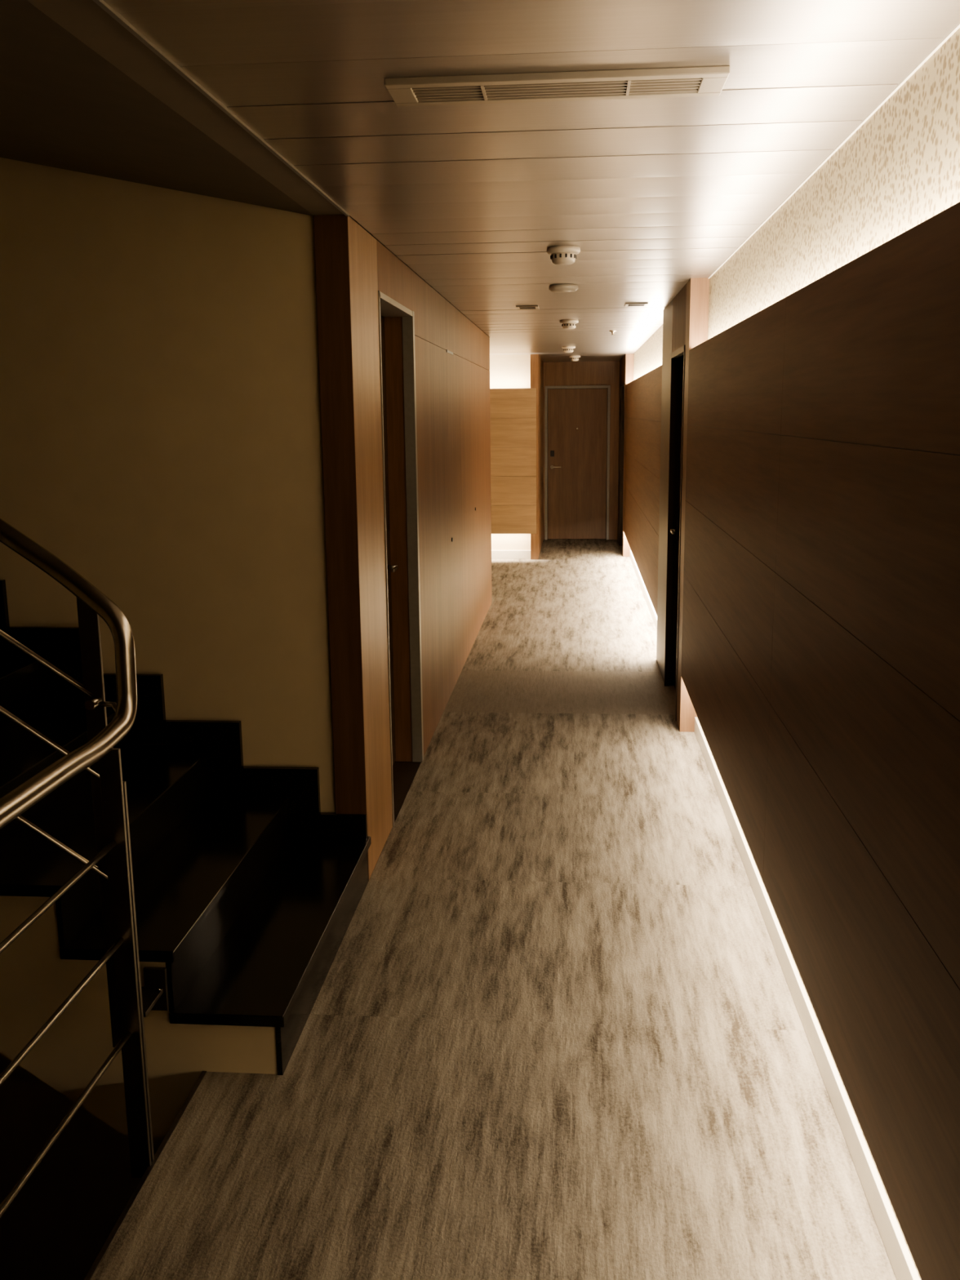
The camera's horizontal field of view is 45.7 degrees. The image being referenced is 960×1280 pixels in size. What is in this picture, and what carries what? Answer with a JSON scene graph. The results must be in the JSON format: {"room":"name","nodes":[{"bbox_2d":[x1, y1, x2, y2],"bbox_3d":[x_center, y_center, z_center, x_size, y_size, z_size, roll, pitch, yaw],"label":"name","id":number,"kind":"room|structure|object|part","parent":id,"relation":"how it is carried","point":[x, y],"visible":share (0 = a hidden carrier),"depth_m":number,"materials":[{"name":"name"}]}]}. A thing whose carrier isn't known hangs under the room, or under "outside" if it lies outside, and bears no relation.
{"room":"hotel corridor","nodes":[
{"label":"hotel corridor","id":0,"kind":"room"},
{"bbox_2d":[0,0,313,215],"bbox_3d":[-2.371,-1.323,0.851,3.118,1.000,6.190,0,11,5],"label":"ceiling","id":1,"kind":"structure","parent":0,"point":[63,105],"depth_m":2.85,"materials":[{"name":"white paint"}]},
{"bbox_2d":[26,0,343,215],"bbox_3d":[-0.760,-0.994,0.771,0.111,0.350,6.170,0,11,5],"label":"beam","id":2,"kind":"structure","parent":1,"relation":"attached to","point":[85,20],"depth_m":2.33,"materials":[{"name":"paint"}]},
{"bbox_2d":[0,157,335,1279],"bbox_3d":[-2.086,0.292,4.380,3.118,7.600,0.138,0,11,5],"label":"wall","id":3,"kind":"structure","parent":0,"point":[161,424],"depth_m":4.05,"materials":[{"name":"beige paint"}]},
{"bbox_2d":[347,216,492,879],"bbox_3d":[-0.316,-0.887,7.186,0.300,2.377,6.400,0,11,5],"label":"wall","id":4,"kind":"structure","parent":0,"point":[453,415],"depth_m":5.97,"materials":[{"name":"brown wood"}]},
{"bbox_2d":[313,214,368,881],"bbox_3d":[-0.488,-0.260,4.049,0.116,2.377,0.006,0,11,5],"label":"pillar","id":5,"kind":"structure","parent":4,"relation":"attached to","point":[331,231],"depth_m":4.00,"materials":[{"name":"brown wood"}]},
{"bbox_3d":[-0.488,-0.260,4.049,0.116,2.377,0.006,0,11,5],"label":"corner post","id":6,"kind":"part","parent":5,"relation":"part of","materials":[{"name":"brown wood"}]},
{"bbox_2d":[380,315,398,764],"bbox_3d":[-0.465,-0.364,5.093,0.087,2.157,0.900,0,11,5],"label":"door","id":7,"kind":"structure","parent":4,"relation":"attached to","point":[393,567],"depth_m":5.46,"materials":[{"name":"brown wood"}]},
{"bbox_2d":[377,290,423,826],"bbox_3d":[-0.420,-0.375,5.100,0.166,2.190,0.965,0,11,5],"label":"frame","id":8,"kind":"object","parent":4,"relation":"attached to","point":[399,320],"visible":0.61,"depth_m":5.49,"materials":[{"name":"brown wood"}]},
{"bbox_2d":[90,538,896,1279],"bbox_3d":[-0.509,0.462,7.069,3.616,0.220,17.950,0,11,5],"label":"floor","id":9,"kind":"structure","parent":0,"point":[554,1029],"depth_m":3.13,"materials":[{"name":"carpet"}]},
{"bbox_2d":[0,518,168,1218],"bbox_3d":[-1.954,0.315,0.631,2.031,2.678,4.588,0,11,5],"label":"stair railing","id":10,"kind":"object","parent":9,"relation":"on","point":[130,1002],"visible":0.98,"depth_m":2.59,"materials":[{"name":"metal"}]},
{"bbox_3d":[-1.967,-0.181,0.474,2.025,1.643,4.472,0,11,5],"label":"handrail","id":11,"kind":"part","parent":10,"relation":"part of","materials":[{"name":"metal"}]},
{"bbox_2d":[84,1071,206,1279],"bbox_3d":[-0.938,1.740,0.678,0.012,0.222,4.890,0,11,5],"label":"trim","id":12,"kind":"structure","parent":9,"relation":"attached to","point":[128,1206],"depth_m":2.60,"materials":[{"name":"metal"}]},
{"bbox_2d":[0,579,371,1136],"bbox_3d":[-2.078,0.390,3.659,3.235,1.690,1.300,0,11,5],"label":"staircase","id":13,"kind":"structure","parent":9,"relation":"on","point":[248,894],"depth_m":3.41,"materials":[{"name":"black stone"}]},
{"bbox_3d":[-2.032,0.165,4.262,3.223,1.486,0.026,0,11,5],"label":"skirting","id":14,"kind":"part","parent":13,"relation":"part of","materials":[{"name":"black stone"}]},
{"bbox_2d":[489,355,530,550],"bbox_3d":[-0.574,-2.192,13.614,2.370,2.427,0.130,0,11,5],"label":"wall","id":15,"kind":"structure","parent":0,"point":[506,371],"depth_m":13.30,"materials":[{"name":"beige paint"}]},
{"bbox_2d":[491,550,530,558],"bbox_3d":[-0.569,-1.034,13.756,2.370,0.100,0.045,0,11,5],"label":"baseboard","id":16,"kind":"structure","parent":15,"relation":"attached to","point":[495,553],"depth_m":13.65,"materials":[{"name":"white paint"}]},
{"bbox_2d":[489,388,536,533],"bbox_3d":[-0.402,-2.103,13.464,2.140,1.681,0.170,0,11,5],"label":"wall panel","id":17,"kind":"object","parent":15,"relation":"attached to","point":[513,411],"visible":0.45,"depth_m":13.31,"materials":[{"name":"brown wood"}]},
{"bbox_2d":[102,0,959,362],"bbox_3d":[-0.537,-2.016,6.575,3.616,0.080,17.950,0,11,5],"label":"ceiling","id":18,"kind":"structure","parent":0,"point":[655,195],"depth_m":2.66,"materials":[{"name":"paint"}]},
{"bbox_2d":[92,0,349,216],"bbox_3d":[-0.697,-0.822,0.800,0.010,0.012,6.170,0,11,5],"label":"trim","id":19,"kind":"structure","parent":18,"relation":"attached to","point":[119,18],"depth_m":2.32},
{"bbox_2d":[515,305,538,309],"bbox_3d":[0.302,-2.108,7.217,0.140,0.010,0.180,0,11,5],"label":"vent","id":20,"kind":"object","parent":18,"relation":"attached to","point":[519,307],"depth_m":7.15,"materials":[{"name":"white metal"}]},
{"bbox_2d":[384,66,730,106],"bbox_3d":[0.155,-1.128,2.322,0.680,0.014,0.165,0,11,5],"label":"ceiling air vent","id":21,"kind":"object","parent":18,"relation":"attached to","point":[687,82],"depth_m":2.30,"materials":[{"name":"white metal"}]},
{"bbox_2d":[546,245,580,265],"bbox_3d":[0.341,-1.567,4.651,0.138,0.066,0.138,0,11,5],"label":"smoke detector","id":22,"kind":"object","parent":18,"relation":"attached to","point":[560,255],"visible":1,"depth_m":4.61,"materials":[{"name":"white plastic"}]},
{"bbox_2d":[561,346,575,352],"bbox_3d":[0.904,-2.961,11.611,0.138,0.066,0.138,0,11,5],"label":"smoke detector","id":23,"kind":"object","parent":18,"relation":"attached to","point":[566,348],"visible":1,"depth_m":11.57,"materials":[{"name":"white plastic"}]},
{"bbox_2d":[560,319,578,329],"bbox_3d":[0.650,-2.300,8.306,0.138,0.066,0.138,0,11,5],"label":"smoke detector","id":24,"kind":"object","parent":18,"relation":"attached to","point":[566,324],"visible":1,"depth_m":8.26,"materials":[{"name":"white plastic"}]},
{"bbox_2d":[568,355,580,361],"bbox_3d":[1.129,-3.353,13.560,0.138,0.066,0.138,0,11,5],"label":"smoke detector","id":25,"kind":"object","parent":18,"relation":"attached to","point":[573,357],"visible":1,"depth_m":13.52,"materials":[{"name":"white plastic"}]},
{"bbox_2d":[624,302,648,306],"bbox_3d":[0.976,-2.095,7.112,0.140,0.010,0.180,0,11,5],"label":"vent","id":26,"kind":"object","parent":18,"relation":"attached to","point":[627,304],"depth_m":7.08,"materials":[{"name":"white metal"}]},
{"bbox_2d":[530,354,543,559],"bbox_3d":[0.725,-2.335,14.386,0.090,2.377,2.150,0,11,5],"label":"wall","id":27,"kind":"structure","parent":0,"point":[536,362],"depth_m":13.59,"materials":[{"name":"brown wood"}]},
{"bbox_2d":[548,284,577,293],"bbox_3d":[0.443,-1.862,6.037,0.156,0.033,0.156,0,11,5],"label":"ceiling speaker","id":28,"kind":"object","parent":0,"point":[558,288],"depth_m":5.98},
{"bbox_2d":[543,360,619,539],"bbox_3d":[1.386,-2.556,15.458,1.366,2.377,0.140,0,11,5],"label":"wall","id":29,"kind":"structure","parent":0,"point":[607,372],"depth_m":15.22,"materials":[{"name":"brown wood"}]},
{"bbox_2d":[547,388,607,538],"bbox_3d":[1.317,-2.374,15.426,0.797,2.018,0.125,0,11,5],"label":"leaf","id":30,"kind":"object","parent":29,"relation":"attached to","point":[577,490],"depth_m":15.44,"materials":[{"name":"brown wood"}]},
{"bbox_3d":[1.137,-2.588,15.380,0.374,0.545,0.088,0,11,5],"label":"hardware","id":31,"kind":"part","parent":30,"relation":"part of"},
{"bbox_2d":[544,385,610,539],"bbox_3d":[1.319,-2.396,15.461,0.875,2.065,0.108,0,11,5],"label":"frame","id":32,"kind":"object","parent":29,"relation":"attached to","point":[608,387],"visible":1,"depth_m":15.37,"materials":[{"name":"wood"}]},
{"bbox_2d":[631,27,959,1279],"bbox_3d":[1.429,-0.751,6.662,0.400,2.677,17.950,0,11,5],"label":"wall","id":33,"kind":"structure","parent":0,"point":[900,170],"depth_m":2.69,"materials":[{"name":"paint"}]},
{"bbox_2d":[618,382,624,555],"bbox_3d":[1.785,-2.150,14.206,0.034,2.062,1.004,0,11,5],"label":"frame","id":34,"kind":"object","parent":33,"relation":"attached to","point":[622,415],"visible":0.69,"depth_m":14.62,"materials":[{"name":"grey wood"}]},
{"bbox_2d":[617,353,633,556],"bbox_3d":[1.887,-2.355,14.422,0.192,2.377,1.880,0,11,5],"label":"door frame","id":35,"kind":"structure","parent":33,"relation":"attached to","point":[626,363],"depth_m":13.74,"materials":[{"name":"brown wood"}]},
{"bbox_2d":[629,549,657,630],"bbox_3d":[1.570,-0.475,10.876,0.014,0.085,5.840,0,11,5],"label":"baseboard","id":36,"kind":"structure","parent":33,"relation":"attached to","point":[646,594],"depth_m":10.74,"materials":[{"name":"white paint"}]},
{"bbox_2d":[670,357,683,689],"bbox_3d":[1.185,-0.625,6.657,0.090,2.024,0.810,0,11,5],"label":"leaf","id":37,"kind":"object","parent":33,"relation":"attached to","point":[672,531],"visible":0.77,"depth_m":6.95,"materials":[{"name":"brown wood"}]},
{"bbox_2d":[656,277,709,732],"bbox_3d":[1.251,-0.845,6.888,0.192,2.377,1.860,0,11,5],"label":"door frame","id":38,"kind":"structure","parent":33,"relation":"attached to","point":[685,318],"depth_m":6.90,"materials":[{"name":"brown wood"}]},
{"bbox_2d":[694,716,919,1279],"bbox_3d":[0.835,1.270,2.164,0.014,0.085,8.270,0,11,5],"label":"light strip","id":39,"kind":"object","parent":33,"relation":"attached to","point":[904,1268],"depth_m":2.96,"materials":[{"name":"white paint"}]},
{"bbox_2d":[707,22,959,278],"bbox_3d":[0.814,-1.019,1.707,0.008,0.008,8.270,0,11,5],"label":"trim","id":40,"kind":"structure","parent":33,"relation":"attached to","point":[957,27],"depth_m":2.65,"materials":[{"name":"white paint"}]},
{"bbox_3d":[0.798,0.165,1.946,0.062,1.652,8.270,0,11,5],"label":"batten","id":41,"kind":"object","parent":33,"relation":"attached to","visible":0},
{"bbox_2d":[680,201,959,1279],"bbox_3d":[0.753,0.165,1.950,0.030,1.710,8.270,0,11,5],"label":"wall panel","id":42,"kind":"object","parent":41,"relation":"attached to","point":[820,673],"visible":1,"depth_m":2.33,"materials":[{"name":"brown wood"}]},
{"bbox_3d":[1.534,-1.580,10.657,0.062,1.652,5.840,0,11,5],"label":"batten","id":43,"kind":"object","parent":33,"relation":"attached to","visible":0},
{"bbox_2d":[623,364,662,614],"bbox_3d":[1.488,-1.580,10.661,0.030,1.710,5.840,0,11,5],"label":"wall panel","id":44,"kind":"object","parent":43,"relation":"attached to","point":[642,424],"visible":0.88,"depth_m":9.59,"materials":[{"name":"brown wood"}]}
]}

